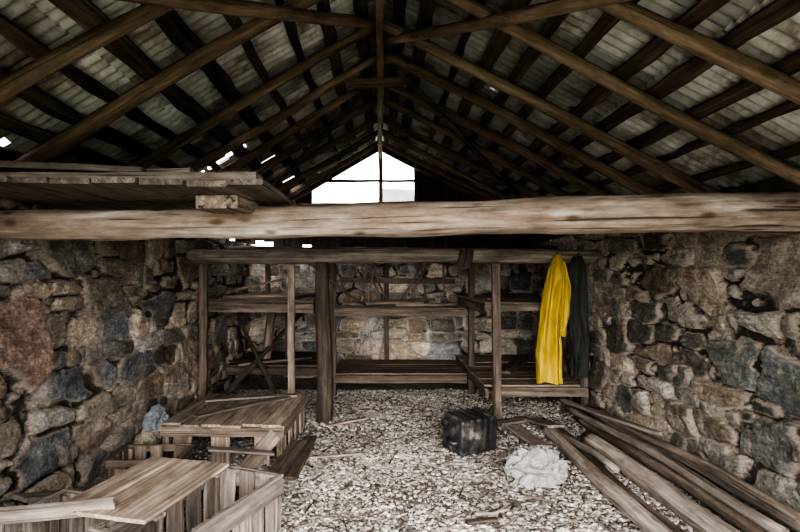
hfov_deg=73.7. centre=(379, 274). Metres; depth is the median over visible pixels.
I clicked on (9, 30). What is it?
batten
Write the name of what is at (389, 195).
pane
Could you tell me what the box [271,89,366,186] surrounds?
brace
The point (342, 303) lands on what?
plank
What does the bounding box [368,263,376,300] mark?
stick
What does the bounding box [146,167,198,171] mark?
plank
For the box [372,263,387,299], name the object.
stick
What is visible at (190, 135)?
rafter
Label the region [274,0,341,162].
batten
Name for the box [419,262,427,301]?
stick
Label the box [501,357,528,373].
plank
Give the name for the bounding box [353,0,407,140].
ridge cap
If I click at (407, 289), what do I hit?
stick
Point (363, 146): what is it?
sheet
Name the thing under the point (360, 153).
rafter
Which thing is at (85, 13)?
batten
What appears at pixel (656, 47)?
batten
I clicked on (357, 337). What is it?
wall
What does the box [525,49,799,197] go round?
batten
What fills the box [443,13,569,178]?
batten
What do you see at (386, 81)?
tie
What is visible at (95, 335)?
wall
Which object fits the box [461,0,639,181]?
batten
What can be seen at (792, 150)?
batten
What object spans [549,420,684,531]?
pole
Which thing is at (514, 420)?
plank
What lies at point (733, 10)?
sheet
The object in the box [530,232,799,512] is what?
wall
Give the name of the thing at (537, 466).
plastic bag
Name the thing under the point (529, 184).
sheet
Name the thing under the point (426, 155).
rafter
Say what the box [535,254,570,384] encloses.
raincoat
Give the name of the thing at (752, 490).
pole
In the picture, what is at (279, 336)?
plank
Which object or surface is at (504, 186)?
sheet
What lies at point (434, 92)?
sheet
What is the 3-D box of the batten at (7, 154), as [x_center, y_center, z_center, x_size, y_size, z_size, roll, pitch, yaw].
[-2.271,-0.720,4.550,0.130,0.091,8.100,0,0,0]
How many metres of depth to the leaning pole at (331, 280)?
6.74 m
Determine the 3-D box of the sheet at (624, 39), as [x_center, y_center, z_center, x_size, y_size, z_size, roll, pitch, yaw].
[0.935,-1.635,3.000,1.750,0.928,0.840,0,0,0]
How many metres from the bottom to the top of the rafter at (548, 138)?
1.670 m
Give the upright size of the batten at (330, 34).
0.092 m
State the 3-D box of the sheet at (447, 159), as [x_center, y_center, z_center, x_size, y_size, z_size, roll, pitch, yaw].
[0.935,-1.635,7.560,1.751,0.928,0.840,0,0,0]
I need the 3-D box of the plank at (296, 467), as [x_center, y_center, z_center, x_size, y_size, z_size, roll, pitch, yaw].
[-0.683,1.558,4.600,0.126,0.040,1.002,0,0,2]
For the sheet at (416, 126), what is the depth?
6.68 m
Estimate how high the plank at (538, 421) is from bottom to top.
0.115 m
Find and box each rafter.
[0,4,175,104]
[13,0,322,161]
[54,28,375,207]
[181,53,376,169]
[217,87,370,171]
[228,146,377,239]
[248,97,376,174]
[262,116,377,182]
[275,130,377,190]
[284,141,377,197]
[376,49,662,194]
[382,129,576,234]
[382,141,567,237]
[382,147,557,239]
[383,18,722,192]
[383,97,572,195]
[383,115,545,197]
[385,87,612,195]
[442,0,799,186]
[584,0,799,104]
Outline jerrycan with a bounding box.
[441,407,496,456]
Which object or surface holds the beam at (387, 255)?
on the log post
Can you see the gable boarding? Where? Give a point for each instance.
(426, 191)
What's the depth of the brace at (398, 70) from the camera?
5.32 m
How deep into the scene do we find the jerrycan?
4.72 m
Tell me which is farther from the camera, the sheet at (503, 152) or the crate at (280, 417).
the sheet at (503, 152)
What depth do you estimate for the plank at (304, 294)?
6.86 m
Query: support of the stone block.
on the floor
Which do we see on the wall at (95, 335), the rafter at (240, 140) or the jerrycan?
the rafter at (240, 140)
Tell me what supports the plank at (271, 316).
on the wooden shelf at (292, 367)
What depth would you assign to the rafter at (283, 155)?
5.88 m
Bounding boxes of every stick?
[310,452,362,458]
[331,417,366,425]
[336,265,349,301]
[359,263,369,299]
[367,263,380,300]
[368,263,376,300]
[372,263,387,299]
[401,262,422,298]
[410,262,428,298]
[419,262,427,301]
[441,262,444,301]
[465,516,498,524]
[474,508,509,516]
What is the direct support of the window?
attached to the gable boarding
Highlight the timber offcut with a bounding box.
[196,195,262,213]
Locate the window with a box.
[296,153,417,204]
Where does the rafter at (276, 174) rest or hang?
on the wall at (95, 335)
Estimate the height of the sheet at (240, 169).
0.820 m
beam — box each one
[0,191,799,240]
[185,248,604,263]
[224,246,557,249]
[376,0,385,158]
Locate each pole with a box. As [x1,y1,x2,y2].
[308,264,365,305]
[540,426,672,531]
[542,417,619,472]
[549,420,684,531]
[565,404,789,531]
[575,416,767,531]
[580,431,740,531]
[586,405,799,531]
[595,407,799,522]
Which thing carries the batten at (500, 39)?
on the rafter at (386, 151)
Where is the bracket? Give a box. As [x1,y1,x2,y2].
[457,247,473,268]
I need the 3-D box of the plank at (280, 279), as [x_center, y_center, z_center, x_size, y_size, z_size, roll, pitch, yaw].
[-1.550,0.135,6.649,0.714,0.199,0.092,0,0,-8]
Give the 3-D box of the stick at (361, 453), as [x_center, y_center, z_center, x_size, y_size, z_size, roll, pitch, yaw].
[-0.375,1.555,4.585,0.456,0.025,0.029,0,0,-10]
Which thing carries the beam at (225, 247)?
on the wooden shelf at (386, 370)
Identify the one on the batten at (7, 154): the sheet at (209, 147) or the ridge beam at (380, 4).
the sheet at (209, 147)
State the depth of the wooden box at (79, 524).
2.99 m
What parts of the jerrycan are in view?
handle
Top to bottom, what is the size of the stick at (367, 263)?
0.669 m
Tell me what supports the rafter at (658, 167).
on the wall at (695, 336)
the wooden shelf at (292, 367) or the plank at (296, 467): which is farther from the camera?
the wooden shelf at (292, 367)
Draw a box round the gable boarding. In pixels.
[235,171,549,246]
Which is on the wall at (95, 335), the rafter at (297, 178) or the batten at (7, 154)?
the rafter at (297, 178)
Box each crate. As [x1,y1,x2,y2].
[105,443,193,478]
[160,393,306,464]
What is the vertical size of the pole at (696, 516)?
0.187 m
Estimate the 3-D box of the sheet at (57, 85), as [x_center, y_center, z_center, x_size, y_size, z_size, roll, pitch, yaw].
[-2.230,-0.806,3.000,1.382,0.824,0.840,0,0,0]
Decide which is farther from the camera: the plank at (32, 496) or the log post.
the log post
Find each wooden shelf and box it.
[199,264,329,398]
[330,263,466,395]
[456,263,587,418]
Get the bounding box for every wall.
[0,198,253,506]
[244,262,536,377]
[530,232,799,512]
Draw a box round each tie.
[323,179,443,182]
[347,76,412,87]
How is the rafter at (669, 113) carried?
on the wall at (695, 336)
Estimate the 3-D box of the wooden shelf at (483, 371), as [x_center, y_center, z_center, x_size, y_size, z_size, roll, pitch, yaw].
[1.721,0.665,6.931,1.142,1.871,2.381,0,0,0]
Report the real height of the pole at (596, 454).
0.141 m
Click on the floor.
(250, 383)
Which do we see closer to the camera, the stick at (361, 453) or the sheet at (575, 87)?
the sheet at (575, 87)
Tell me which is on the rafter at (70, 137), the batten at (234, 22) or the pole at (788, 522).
the batten at (234, 22)
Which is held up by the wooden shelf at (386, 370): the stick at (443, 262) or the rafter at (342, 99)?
the stick at (443, 262)
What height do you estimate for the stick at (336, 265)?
0.814 m
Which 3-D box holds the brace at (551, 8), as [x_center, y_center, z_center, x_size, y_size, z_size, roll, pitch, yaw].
[0.806,-1.490,3.053,0.105,0.939,3.139,0,0,-30]
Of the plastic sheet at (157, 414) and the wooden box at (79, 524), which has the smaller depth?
the wooden box at (79, 524)
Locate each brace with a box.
[117,0,375,28]
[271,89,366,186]
[384,0,632,44]
[395,67,522,197]
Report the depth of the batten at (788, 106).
3.32 m
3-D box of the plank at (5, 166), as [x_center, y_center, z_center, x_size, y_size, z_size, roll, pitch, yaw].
[-1.775,-0.555,2.784,1.060,0.055,0.166,0,0,-7]
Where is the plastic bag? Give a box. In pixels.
[503,445,570,489]
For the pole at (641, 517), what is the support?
on the floor
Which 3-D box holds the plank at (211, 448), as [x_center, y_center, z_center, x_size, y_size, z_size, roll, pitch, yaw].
[-1.050,1.340,4.050,0.484,0.100,0.086,0,0,-17]
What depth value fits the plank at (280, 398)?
4.91 m
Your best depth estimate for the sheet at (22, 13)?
2.50 m
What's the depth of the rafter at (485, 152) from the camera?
5.88 m
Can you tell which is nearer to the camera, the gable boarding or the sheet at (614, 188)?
the sheet at (614, 188)
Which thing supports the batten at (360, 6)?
on the rafter at (319, 183)
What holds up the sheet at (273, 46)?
on the sheet at (151, 107)
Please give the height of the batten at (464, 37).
0.072 m
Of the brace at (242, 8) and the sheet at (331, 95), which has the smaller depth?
the brace at (242, 8)
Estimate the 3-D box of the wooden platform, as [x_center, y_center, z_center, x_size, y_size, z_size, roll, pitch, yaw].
[-1.410,-0.492,3.446,1.683,0.106,1.708,0,0,0]
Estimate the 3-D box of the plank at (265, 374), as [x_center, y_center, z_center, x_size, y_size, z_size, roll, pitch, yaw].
[-1.550,1.050,6.750,0.055,0.924,1.159,0,0,-38]
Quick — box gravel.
[84,388,741,531]
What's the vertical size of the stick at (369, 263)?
0.784 m
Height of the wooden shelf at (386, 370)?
1.900 m
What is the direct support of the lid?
on the wooden box at (258, 505)
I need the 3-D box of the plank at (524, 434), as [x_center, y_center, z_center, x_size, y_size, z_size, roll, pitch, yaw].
[1.437,1.569,5.174,0.150,0.032,0.662,0,0,-11]
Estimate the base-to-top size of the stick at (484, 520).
0.023 m
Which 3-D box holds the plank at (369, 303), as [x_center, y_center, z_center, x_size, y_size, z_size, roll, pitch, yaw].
[0.100,0.390,7.226,1.002,0.050,0.065,0,0,-3]
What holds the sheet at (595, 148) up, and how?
on the batten at (789, 65)
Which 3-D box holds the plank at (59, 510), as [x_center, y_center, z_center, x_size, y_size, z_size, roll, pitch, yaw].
[-1.675,1.194,2.687,0.658,0.127,0.051,0,0,-5]
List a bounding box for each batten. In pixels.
[0,13,223,171]
[0,68,180,167]
[0,112,127,165]
[0,146,23,160]
[48,0,293,196]
[140,4,306,183]
[223,15,321,173]
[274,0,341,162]
[317,0,357,153]
[353,0,373,145]
[397,0,435,151]
[421,0,485,160]
[432,0,530,167]
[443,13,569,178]
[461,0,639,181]
[481,0,730,191]
[494,0,799,199]
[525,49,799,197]
[571,100,799,195]
[654,142,799,192]
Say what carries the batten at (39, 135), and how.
on the rafter at (360, 153)
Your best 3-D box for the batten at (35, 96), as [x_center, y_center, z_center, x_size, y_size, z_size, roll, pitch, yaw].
[-1.842,-0.951,4.550,0.138,0.092,8.100,0,0,0]
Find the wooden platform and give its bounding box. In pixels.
[0,172,296,209]
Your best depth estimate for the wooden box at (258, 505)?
3.22 m
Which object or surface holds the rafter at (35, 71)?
on the wall at (95, 335)
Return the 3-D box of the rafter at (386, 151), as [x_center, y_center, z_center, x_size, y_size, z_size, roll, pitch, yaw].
[1.451,-1.203,8.217,2.943,1.589,0.117,0,0,0]
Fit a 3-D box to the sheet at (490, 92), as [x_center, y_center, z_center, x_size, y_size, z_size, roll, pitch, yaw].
[0.935,-1.634,4.520,1.751,0.931,0.840,0,0,0]
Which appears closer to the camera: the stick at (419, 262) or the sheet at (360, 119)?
the sheet at (360, 119)
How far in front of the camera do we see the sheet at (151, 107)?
3.79 m
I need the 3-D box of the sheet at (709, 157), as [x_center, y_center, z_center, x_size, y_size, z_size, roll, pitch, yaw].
[2.447,-0.816,3.760,1.525,0.810,0.840,0,0,0]
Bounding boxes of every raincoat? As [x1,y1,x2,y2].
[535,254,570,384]
[568,256,589,378]
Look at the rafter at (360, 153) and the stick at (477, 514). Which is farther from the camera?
the rafter at (360, 153)
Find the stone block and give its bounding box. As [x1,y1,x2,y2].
[133,427,172,458]
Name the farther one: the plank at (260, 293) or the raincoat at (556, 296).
the plank at (260, 293)
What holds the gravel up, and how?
on the floor
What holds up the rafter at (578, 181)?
on the wall at (695, 336)
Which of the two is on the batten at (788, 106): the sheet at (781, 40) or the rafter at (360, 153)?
the sheet at (781, 40)
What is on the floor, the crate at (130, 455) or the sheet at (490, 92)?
the crate at (130, 455)
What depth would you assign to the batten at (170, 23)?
3.58 m
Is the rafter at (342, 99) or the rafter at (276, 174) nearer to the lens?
the rafter at (342, 99)
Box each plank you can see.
[0,160,145,171]
[0,497,116,524]
[10,487,91,502]
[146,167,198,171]
[192,396,291,417]
[205,393,296,401]
[208,446,273,455]
[223,294,295,297]
[224,313,303,393]
[226,278,284,293]
[233,293,314,294]
[237,318,276,393]
[239,355,311,365]
[240,430,280,468]
[262,312,275,359]
[268,440,306,475]
[284,436,316,479]
[286,292,314,297]
[341,301,414,304]
[350,302,423,305]
[357,298,434,302]
[394,303,455,305]
[487,294,520,299]
[497,416,528,425]
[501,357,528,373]
[507,426,551,447]
[524,417,563,427]
[560,399,661,434]
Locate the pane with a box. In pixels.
[383,189,413,201]
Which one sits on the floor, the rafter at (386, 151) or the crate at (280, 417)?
the crate at (280, 417)
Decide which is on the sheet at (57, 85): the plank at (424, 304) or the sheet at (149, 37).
the sheet at (149, 37)
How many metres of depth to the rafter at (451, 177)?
7.80 m
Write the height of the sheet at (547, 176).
0.815 m
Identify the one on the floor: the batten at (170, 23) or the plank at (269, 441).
the plank at (269, 441)
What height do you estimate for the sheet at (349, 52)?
0.944 m
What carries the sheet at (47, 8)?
on the sheet at (22, 13)
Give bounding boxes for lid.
[64,456,228,523]
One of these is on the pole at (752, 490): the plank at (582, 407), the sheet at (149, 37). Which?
the plank at (582, 407)
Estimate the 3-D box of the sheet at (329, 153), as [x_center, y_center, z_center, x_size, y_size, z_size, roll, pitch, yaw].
[-0.863,-1.622,7.560,1.598,0.944,0.840,0,0,0]
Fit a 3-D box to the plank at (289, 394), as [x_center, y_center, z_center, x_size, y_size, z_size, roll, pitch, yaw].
[-1.275,1.222,5.310,0.878,0.027,0.099,0,0,-15]
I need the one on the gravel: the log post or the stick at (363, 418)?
the stick at (363, 418)
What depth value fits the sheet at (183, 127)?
4.37 m
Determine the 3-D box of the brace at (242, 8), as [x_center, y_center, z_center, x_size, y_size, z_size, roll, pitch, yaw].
[-0.757,-1.461,2.897,0.104,1.000,2.844,0,0,32]
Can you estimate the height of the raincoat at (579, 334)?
1.312 m
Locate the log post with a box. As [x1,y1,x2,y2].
[315,263,332,423]
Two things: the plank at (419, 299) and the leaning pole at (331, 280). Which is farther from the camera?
the plank at (419, 299)
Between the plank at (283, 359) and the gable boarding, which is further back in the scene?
the gable boarding
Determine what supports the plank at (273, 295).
on the wooden shelf at (292, 367)
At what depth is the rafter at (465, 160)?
6.55 m
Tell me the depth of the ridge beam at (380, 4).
4.55 m
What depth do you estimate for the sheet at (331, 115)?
6.08 m
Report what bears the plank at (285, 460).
on the plank at (296, 467)
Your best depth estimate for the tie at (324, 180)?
7.88 m
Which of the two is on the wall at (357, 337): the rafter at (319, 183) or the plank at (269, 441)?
the rafter at (319, 183)
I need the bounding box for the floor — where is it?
[20,378,793,531]
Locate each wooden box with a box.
[0,489,154,531]
[89,465,283,531]
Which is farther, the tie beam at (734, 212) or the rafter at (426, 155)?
the rafter at (426, 155)
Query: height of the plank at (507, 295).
0.032 m
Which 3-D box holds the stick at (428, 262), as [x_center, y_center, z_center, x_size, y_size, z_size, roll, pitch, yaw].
[0.614,0.038,7.978,0.396,0.734,0.042,0,0,-23]
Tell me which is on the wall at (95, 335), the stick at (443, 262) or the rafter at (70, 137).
the rafter at (70, 137)
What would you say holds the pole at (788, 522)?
on the pole at (736, 519)
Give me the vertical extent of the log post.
1.732 m
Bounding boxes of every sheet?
[0,0,68,69]
[0,24,134,150]
[0,82,182,203]
[27,0,116,30]
[68,0,268,79]
[118,117,212,168]
[132,0,372,120]
[142,404,169,431]
[175,142,233,171]
[183,13,372,140]
[210,49,373,162]
[234,167,247,171]
[242,97,362,170]
[261,107,374,178]
[282,125,374,181]
[289,137,375,193]
[384,124,503,188]
[384,136,491,194]
[385,48,567,155]
[385,90,533,169]
[385,105,518,178]
[387,0,651,118]
[387,13,595,139]
[498,185,524,197]
[504,0,721,77]
[512,176,554,196]
[526,163,590,195]
[545,149,667,194]
[566,115,726,193]
[597,80,799,192]
[647,21,799,156]
[670,0,763,27]
[721,0,799,59]
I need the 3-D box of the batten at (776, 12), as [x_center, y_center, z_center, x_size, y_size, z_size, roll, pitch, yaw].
[1.731,-1.139,4.550,0.141,0.092,8.100,0,0,0]
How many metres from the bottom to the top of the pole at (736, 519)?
0.136 m
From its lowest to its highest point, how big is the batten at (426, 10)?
0.099 m
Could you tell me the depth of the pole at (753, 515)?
3.65 m
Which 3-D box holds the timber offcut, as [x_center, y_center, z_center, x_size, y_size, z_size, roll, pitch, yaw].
[-0.869,-0.410,3.425,0.247,0.085,0.953,0,0,4]
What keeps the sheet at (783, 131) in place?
on the batten at (788, 106)
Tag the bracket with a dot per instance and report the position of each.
(465, 259)
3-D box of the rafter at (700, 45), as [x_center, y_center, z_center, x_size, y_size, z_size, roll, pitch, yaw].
[1.520,-1.161,2.622,3.106,1.656,0.123,0,0,0]
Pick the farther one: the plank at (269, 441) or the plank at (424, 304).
the plank at (424, 304)

